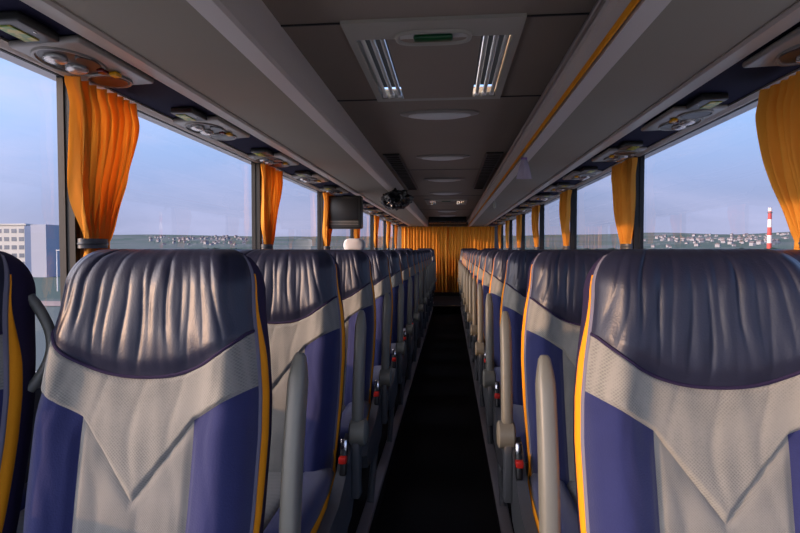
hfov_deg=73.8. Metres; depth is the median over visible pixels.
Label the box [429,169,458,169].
trim
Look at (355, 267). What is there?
seat
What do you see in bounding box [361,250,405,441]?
seat
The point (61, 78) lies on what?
window
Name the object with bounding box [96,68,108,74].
lamp
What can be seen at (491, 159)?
ceiling vent
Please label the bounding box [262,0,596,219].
ceiling
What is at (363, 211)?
window
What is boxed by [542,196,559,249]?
window
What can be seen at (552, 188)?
console
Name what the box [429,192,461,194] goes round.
recessed light
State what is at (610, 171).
window
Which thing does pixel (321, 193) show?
trim
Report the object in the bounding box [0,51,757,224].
wall
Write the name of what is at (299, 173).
number sign
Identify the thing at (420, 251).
seat
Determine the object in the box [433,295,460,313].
step
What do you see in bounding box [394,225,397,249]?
window curtain
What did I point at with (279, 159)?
console
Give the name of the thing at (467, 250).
seat
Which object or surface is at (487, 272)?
seat
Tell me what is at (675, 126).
reading lamp
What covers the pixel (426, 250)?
seat
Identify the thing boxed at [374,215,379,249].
window curtain
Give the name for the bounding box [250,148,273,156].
number sign
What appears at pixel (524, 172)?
tag
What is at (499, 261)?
seat
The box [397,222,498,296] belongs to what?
wall
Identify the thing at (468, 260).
seat
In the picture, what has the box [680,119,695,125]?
reading lamp
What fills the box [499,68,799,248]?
window frame
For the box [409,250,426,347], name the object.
seat
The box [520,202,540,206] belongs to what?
console
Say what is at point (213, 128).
outlet
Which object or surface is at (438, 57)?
roof hatch
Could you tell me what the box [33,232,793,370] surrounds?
landscape
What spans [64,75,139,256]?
window curtain
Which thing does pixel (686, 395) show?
seat
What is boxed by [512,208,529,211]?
console
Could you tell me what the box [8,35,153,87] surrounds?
console
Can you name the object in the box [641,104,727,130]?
console
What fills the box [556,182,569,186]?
number sign
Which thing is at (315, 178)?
console
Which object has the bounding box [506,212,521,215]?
console
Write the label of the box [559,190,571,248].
window curtain
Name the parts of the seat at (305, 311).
panel, panel, armrest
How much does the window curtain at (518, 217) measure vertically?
0.985 m
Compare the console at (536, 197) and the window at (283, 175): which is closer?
the window at (283, 175)
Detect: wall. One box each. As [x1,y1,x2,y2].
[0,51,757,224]
[24,388,41,483]
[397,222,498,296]
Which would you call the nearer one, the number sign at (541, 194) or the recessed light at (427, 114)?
the recessed light at (427, 114)
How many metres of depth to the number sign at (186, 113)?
2.33 m
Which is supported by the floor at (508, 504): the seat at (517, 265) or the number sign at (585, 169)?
the seat at (517, 265)
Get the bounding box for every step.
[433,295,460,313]
[433,305,460,306]
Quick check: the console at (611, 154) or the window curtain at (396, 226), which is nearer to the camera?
the console at (611, 154)
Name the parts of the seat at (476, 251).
armrest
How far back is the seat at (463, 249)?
12.32 m
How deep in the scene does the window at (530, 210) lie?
8.85 m
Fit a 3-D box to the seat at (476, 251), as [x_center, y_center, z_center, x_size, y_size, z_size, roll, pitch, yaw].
[1.025,0.396,6.240,0.558,1.183,0.676,0,2,5]
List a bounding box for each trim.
[56,76,79,300]
[80,228,83,258]
[251,162,260,248]
[281,23,339,26]
[317,191,323,249]
[337,99,376,101]
[356,302,433,532]
[370,215,373,249]
[383,221,385,249]
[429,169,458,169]
[461,307,513,532]
[501,95,540,96]
[509,220,511,249]
[521,214,524,249]
[527,12,589,16]
[539,204,544,249]
[570,189,576,248]
[633,156,644,248]
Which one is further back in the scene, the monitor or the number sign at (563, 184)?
the monitor
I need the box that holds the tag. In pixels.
[516,153,531,178]
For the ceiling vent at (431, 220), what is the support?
in the ceiling at (543, 43)
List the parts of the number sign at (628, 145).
number panel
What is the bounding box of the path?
[41,301,60,305]
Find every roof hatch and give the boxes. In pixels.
[340,13,526,101]
[425,199,467,204]
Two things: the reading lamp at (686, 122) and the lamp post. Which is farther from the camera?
the lamp post
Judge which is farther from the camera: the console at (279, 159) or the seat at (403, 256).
the seat at (403, 256)
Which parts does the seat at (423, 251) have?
armrest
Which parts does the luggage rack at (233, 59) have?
panel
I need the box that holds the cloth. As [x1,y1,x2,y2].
[344,238,364,249]
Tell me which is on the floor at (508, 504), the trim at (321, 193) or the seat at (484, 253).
the seat at (484, 253)
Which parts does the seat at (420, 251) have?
armrest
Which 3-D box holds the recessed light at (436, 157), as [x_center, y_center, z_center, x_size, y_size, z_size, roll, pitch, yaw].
[0.342,-0.865,4.262,0.430,0.036,0.170,0,2,5]
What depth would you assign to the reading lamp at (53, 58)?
1.62 m
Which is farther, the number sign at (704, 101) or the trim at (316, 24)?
the number sign at (704, 101)
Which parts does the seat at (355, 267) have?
panel, panel, armrest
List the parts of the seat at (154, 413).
panel, panel, armrest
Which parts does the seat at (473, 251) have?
armrest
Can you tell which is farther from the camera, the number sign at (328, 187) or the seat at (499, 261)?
the number sign at (328, 187)
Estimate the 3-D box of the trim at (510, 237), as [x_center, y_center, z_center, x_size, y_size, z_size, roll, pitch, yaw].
[2.220,-0.423,10.690,0.059,1.025,0.024,0,2,5]
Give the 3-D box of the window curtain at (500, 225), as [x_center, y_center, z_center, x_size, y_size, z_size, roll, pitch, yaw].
[2.332,-0.480,12.454,0.080,0.985,0.399,0,2,7]
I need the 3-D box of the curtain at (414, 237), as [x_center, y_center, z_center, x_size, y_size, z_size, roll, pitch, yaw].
[0.594,-0.185,13.291,1.220,1.648,0.072,0,2,5]
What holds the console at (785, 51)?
attached to the panel at (737, 81)
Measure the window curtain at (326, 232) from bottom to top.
0.985 m
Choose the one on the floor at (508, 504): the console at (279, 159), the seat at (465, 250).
the seat at (465, 250)
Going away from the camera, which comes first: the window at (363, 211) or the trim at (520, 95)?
the trim at (520, 95)
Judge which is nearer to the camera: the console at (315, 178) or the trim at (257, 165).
the trim at (257, 165)
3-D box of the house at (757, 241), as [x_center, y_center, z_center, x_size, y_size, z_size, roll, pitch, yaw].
[819.409,-55.295,1213.368,10.217,10.710,11.859,0,2,-15]
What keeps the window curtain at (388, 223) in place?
hanging from the window at (61, 78)
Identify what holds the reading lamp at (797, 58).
on the console at (785, 51)
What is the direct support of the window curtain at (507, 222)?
hanging from the window frame at (640, 206)
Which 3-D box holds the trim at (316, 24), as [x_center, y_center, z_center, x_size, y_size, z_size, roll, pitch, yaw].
[-0.303,-0.804,1.772,0.220,0.005,0.008,0,2,5]
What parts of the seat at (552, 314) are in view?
armrest, panel, panel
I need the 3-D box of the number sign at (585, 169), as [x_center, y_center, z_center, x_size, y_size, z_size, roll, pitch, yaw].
[1.424,-0.728,4.024,0.100,0.030,0.150,0,2,5]
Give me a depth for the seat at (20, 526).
1.47 m
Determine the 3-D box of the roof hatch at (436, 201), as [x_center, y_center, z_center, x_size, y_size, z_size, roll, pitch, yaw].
[0.720,-1.017,8.292,0.630,0.080,0.900,0,2,5]
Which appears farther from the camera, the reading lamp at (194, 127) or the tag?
the tag
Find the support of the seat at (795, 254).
on the floor at (508, 504)
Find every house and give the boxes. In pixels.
[749,241,755,245]
[756,240,763,243]
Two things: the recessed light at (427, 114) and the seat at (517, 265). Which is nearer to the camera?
the seat at (517, 265)
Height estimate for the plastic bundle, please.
0.226 m
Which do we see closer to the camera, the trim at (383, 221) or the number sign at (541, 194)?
the number sign at (541, 194)
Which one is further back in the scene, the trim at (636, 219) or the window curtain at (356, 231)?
the window curtain at (356, 231)
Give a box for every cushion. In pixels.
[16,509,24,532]
[263,471,280,530]
[566,481,576,506]
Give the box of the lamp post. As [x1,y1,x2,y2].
[56,250,59,290]
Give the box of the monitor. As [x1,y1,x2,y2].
[328,196,362,228]
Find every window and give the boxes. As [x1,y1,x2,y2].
[0,37,395,285]
[137,110,255,248]
[283,175,319,249]
[363,211,371,249]
[379,218,384,249]
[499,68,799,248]
[523,210,530,249]
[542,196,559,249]
[574,171,611,248]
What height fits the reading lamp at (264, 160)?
0.022 m
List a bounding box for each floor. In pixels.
[348,297,434,532]
[373,313,498,532]
[460,297,513,532]
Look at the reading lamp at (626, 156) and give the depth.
3.37 m
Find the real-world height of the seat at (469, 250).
1.183 m
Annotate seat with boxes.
[0,251,54,532]
[16,482,27,532]
[23,249,308,532]
[239,249,368,532]
[324,249,392,501]
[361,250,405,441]
[381,250,413,404]
[394,250,419,379]
[397,248,412,249]
[403,250,423,361]
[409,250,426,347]
[414,250,428,336]
[418,248,434,261]
[418,250,430,328]
[421,250,432,321]
[424,250,433,315]
[426,250,435,310]
[428,250,436,306]
[458,250,465,306]
[458,250,466,310]
[459,248,477,262]
[459,250,468,315]
[460,250,470,321]
[461,250,472,328]
[462,250,475,337]
[463,250,479,348]
[465,250,484,361]
[467,250,490,380]
[470,250,500,405]
[475,250,515,443]
[483,248,498,249]
[483,250,543,505]
[496,249,616,532]
[535,249,799,532]
[771,249,799,262]
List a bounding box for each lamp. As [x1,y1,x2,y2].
[42,53,67,64]
[65,64,88,74]
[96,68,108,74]
[190,125,204,130]
[200,129,213,134]
[259,158,269,162]
[617,155,627,159]
[671,124,686,129]
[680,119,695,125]
[795,55,799,62]
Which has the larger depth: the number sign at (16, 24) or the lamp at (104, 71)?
the lamp at (104, 71)
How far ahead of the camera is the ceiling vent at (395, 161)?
4.95 m
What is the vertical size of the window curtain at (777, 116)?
0.985 m
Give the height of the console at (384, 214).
0.048 m
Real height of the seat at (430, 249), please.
1.183 m
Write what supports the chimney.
on the landscape
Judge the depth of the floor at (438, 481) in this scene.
3.39 m
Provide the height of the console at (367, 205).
0.048 m
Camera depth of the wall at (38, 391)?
1.71 m
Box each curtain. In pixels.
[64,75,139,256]
[261,163,282,248]
[322,192,332,249]
[354,229,359,238]
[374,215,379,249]
[386,221,390,249]
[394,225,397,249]
[399,226,447,291]
[448,226,494,291]
[498,224,501,249]
[505,221,509,249]
[516,214,521,249]
[531,205,539,249]
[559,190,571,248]
[611,157,637,248]
[755,71,799,249]
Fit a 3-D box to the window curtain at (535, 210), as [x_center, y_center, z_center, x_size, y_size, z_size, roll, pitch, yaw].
[1.841,-0.318,7.220,0.080,0.985,0.399,0,2,7]
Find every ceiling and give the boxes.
[0,0,405,225]
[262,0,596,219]
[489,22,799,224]
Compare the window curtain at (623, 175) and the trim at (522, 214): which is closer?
the window curtain at (623, 175)
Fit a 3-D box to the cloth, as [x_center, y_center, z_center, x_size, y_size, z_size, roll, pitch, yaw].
[-0.505,-0.231,5.868,0.240,0.155,0.145,0,2,5]
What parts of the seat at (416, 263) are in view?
armrest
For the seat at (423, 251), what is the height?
1.183 m
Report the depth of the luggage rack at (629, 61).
1.82 m
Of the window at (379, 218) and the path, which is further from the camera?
the path
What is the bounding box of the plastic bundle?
[380,188,413,210]
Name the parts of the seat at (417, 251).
armrest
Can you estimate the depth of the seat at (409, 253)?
5.67 m
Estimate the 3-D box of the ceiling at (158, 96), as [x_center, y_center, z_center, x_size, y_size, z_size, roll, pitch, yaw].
[-0.605,-0.816,6.161,0.250,0.020,14.600,0,2,5]
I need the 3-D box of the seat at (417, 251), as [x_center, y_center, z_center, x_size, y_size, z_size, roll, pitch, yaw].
[0.102,0.369,7.089,0.558,1.183,0.676,0,2,5]
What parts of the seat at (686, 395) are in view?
armrest, panel, panel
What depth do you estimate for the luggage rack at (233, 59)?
1.80 m
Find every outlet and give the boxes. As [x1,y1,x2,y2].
[75,55,100,67]
[210,126,222,131]
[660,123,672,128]
[778,47,799,59]
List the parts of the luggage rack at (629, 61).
hand rail, panel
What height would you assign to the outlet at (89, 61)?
0.010 m
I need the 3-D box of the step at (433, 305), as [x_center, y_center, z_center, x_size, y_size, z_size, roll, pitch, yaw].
[0.959,0.808,10.888,0.580,0.022,0.050,0,2,5]
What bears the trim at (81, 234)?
attached to the wall at (38, 391)
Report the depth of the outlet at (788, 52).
1.59 m
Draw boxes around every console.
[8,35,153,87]
[173,116,249,140]
[248,152,298,166]
[291,173,328,183]
[319,187,348,193]
[363,203,373,207]
[364,209,381,212]
[373,213,388,216]
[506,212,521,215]
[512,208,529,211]
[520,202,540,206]
[530,195,554,200]
[543,185,574,191]
[563,170,602,179]
[592,147,646,161]
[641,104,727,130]
[742,26,799,67]
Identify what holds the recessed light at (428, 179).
in the ceiling at (543, 43)
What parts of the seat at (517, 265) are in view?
armrest, panel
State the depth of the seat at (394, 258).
4.11 m
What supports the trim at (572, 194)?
attached to the wall
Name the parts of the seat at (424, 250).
armrest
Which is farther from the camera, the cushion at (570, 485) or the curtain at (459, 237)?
the curtain at (459, 237)
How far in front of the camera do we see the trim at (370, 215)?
9.10 m
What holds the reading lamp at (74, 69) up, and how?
on the console at (73, 55)
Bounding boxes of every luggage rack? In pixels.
[20,0,427,226]
[467,0,799,225]
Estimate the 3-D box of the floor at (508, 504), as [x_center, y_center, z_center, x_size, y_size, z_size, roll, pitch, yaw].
[1.307,1.079,6.040,1.020,0.170,14.600,0,2,5]
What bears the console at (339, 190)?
attached to the ceiling at (158, 96)
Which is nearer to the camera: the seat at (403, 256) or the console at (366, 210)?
the seat at (403, 256)
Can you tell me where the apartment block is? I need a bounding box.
[0,224,59,276]
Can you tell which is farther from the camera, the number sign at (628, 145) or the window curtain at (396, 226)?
the window curtain at (396, 226)
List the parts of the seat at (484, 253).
armrest, panel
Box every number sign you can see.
[0,11,58,42]
[170,107,206,120]
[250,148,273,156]
[295,171,311,176]
[323,185,335,189]
[539,193,550,196]
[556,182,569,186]
[580,167,597,172]
[617,141,642,149]
[686,93,728,108]
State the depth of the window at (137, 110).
3.58 m
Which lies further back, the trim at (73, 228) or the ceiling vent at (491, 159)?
the ceiling vent at (491, 159)
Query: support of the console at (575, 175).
attached to the panel at (737, 81)
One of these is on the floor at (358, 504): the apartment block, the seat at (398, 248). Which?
the seat at (398, 248)
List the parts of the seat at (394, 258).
panel, armrest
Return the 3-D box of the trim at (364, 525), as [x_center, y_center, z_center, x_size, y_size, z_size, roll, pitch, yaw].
[0.144,1.014,5.444,0.050,0.030,13.200,0,2,5]
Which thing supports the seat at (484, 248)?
on the floor at (508, 504)
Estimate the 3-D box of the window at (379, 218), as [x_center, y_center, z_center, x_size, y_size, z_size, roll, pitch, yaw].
[-0.402,-0.403,10.036,0.012,1.025,1.768,0,2,5]
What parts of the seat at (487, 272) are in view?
armrest, panel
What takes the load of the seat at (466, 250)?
on the floor at (508, 504)
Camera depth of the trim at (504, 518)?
2.94 m
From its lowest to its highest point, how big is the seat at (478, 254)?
1.183 m
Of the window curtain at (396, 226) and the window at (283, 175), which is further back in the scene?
the window curtain at (396, 226)
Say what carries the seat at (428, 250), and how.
on the floor at (358, 504)
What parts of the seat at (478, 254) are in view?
armrest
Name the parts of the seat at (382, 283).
panel, armrest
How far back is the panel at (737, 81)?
2.06 m
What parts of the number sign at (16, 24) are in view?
number panel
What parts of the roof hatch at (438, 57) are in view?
pull handle, handle dish, panel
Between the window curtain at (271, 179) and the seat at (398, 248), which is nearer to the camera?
the window curtain at (271, 179)
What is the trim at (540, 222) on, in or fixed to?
attached to the wall
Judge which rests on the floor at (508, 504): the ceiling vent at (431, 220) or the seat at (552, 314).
the seat at (552, 314)
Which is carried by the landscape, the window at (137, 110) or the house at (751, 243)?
the house at (751, 243)
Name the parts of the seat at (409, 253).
panel, armrest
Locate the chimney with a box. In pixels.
[767,208,772,248]
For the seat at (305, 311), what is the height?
1.183 m
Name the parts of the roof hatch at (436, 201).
panel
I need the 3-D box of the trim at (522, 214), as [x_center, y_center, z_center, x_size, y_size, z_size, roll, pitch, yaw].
[2.050,-0.367,8.878,0.059,1.025,0.024,0,2,5]
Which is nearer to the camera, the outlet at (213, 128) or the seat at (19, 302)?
the seat at (19, 302)
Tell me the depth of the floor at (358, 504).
2.89 m
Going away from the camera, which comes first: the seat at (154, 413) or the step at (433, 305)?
the seat at (154, 413)
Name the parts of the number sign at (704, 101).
number panel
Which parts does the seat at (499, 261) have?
armrest, panel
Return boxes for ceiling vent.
[383,153,417,189]
[428,217,466,223]
[473,152,503,188]
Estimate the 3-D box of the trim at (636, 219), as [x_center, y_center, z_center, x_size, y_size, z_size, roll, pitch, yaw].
[1.539,-0.199,3.445,0.059,1.025,0.024,0,2,5]
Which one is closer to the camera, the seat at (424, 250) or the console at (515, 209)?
the console at (515, 209)
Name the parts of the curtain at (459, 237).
curtain rail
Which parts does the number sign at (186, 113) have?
number panel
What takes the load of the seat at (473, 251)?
on the floor at (508, 504)
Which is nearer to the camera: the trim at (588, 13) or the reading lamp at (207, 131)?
the trim at (588, 13)
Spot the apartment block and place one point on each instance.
(35, 245)
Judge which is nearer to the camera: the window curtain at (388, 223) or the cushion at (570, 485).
the cushion at (570, 485)
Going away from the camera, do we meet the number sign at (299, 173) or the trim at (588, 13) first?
the trim at (588, 13)
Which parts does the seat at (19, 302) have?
panel, grab handle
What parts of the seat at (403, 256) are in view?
panel, armrest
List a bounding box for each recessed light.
[400,109,478,119]
[416,154,469,160]
[424,178,464,181]
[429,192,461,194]
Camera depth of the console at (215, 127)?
2.61 m

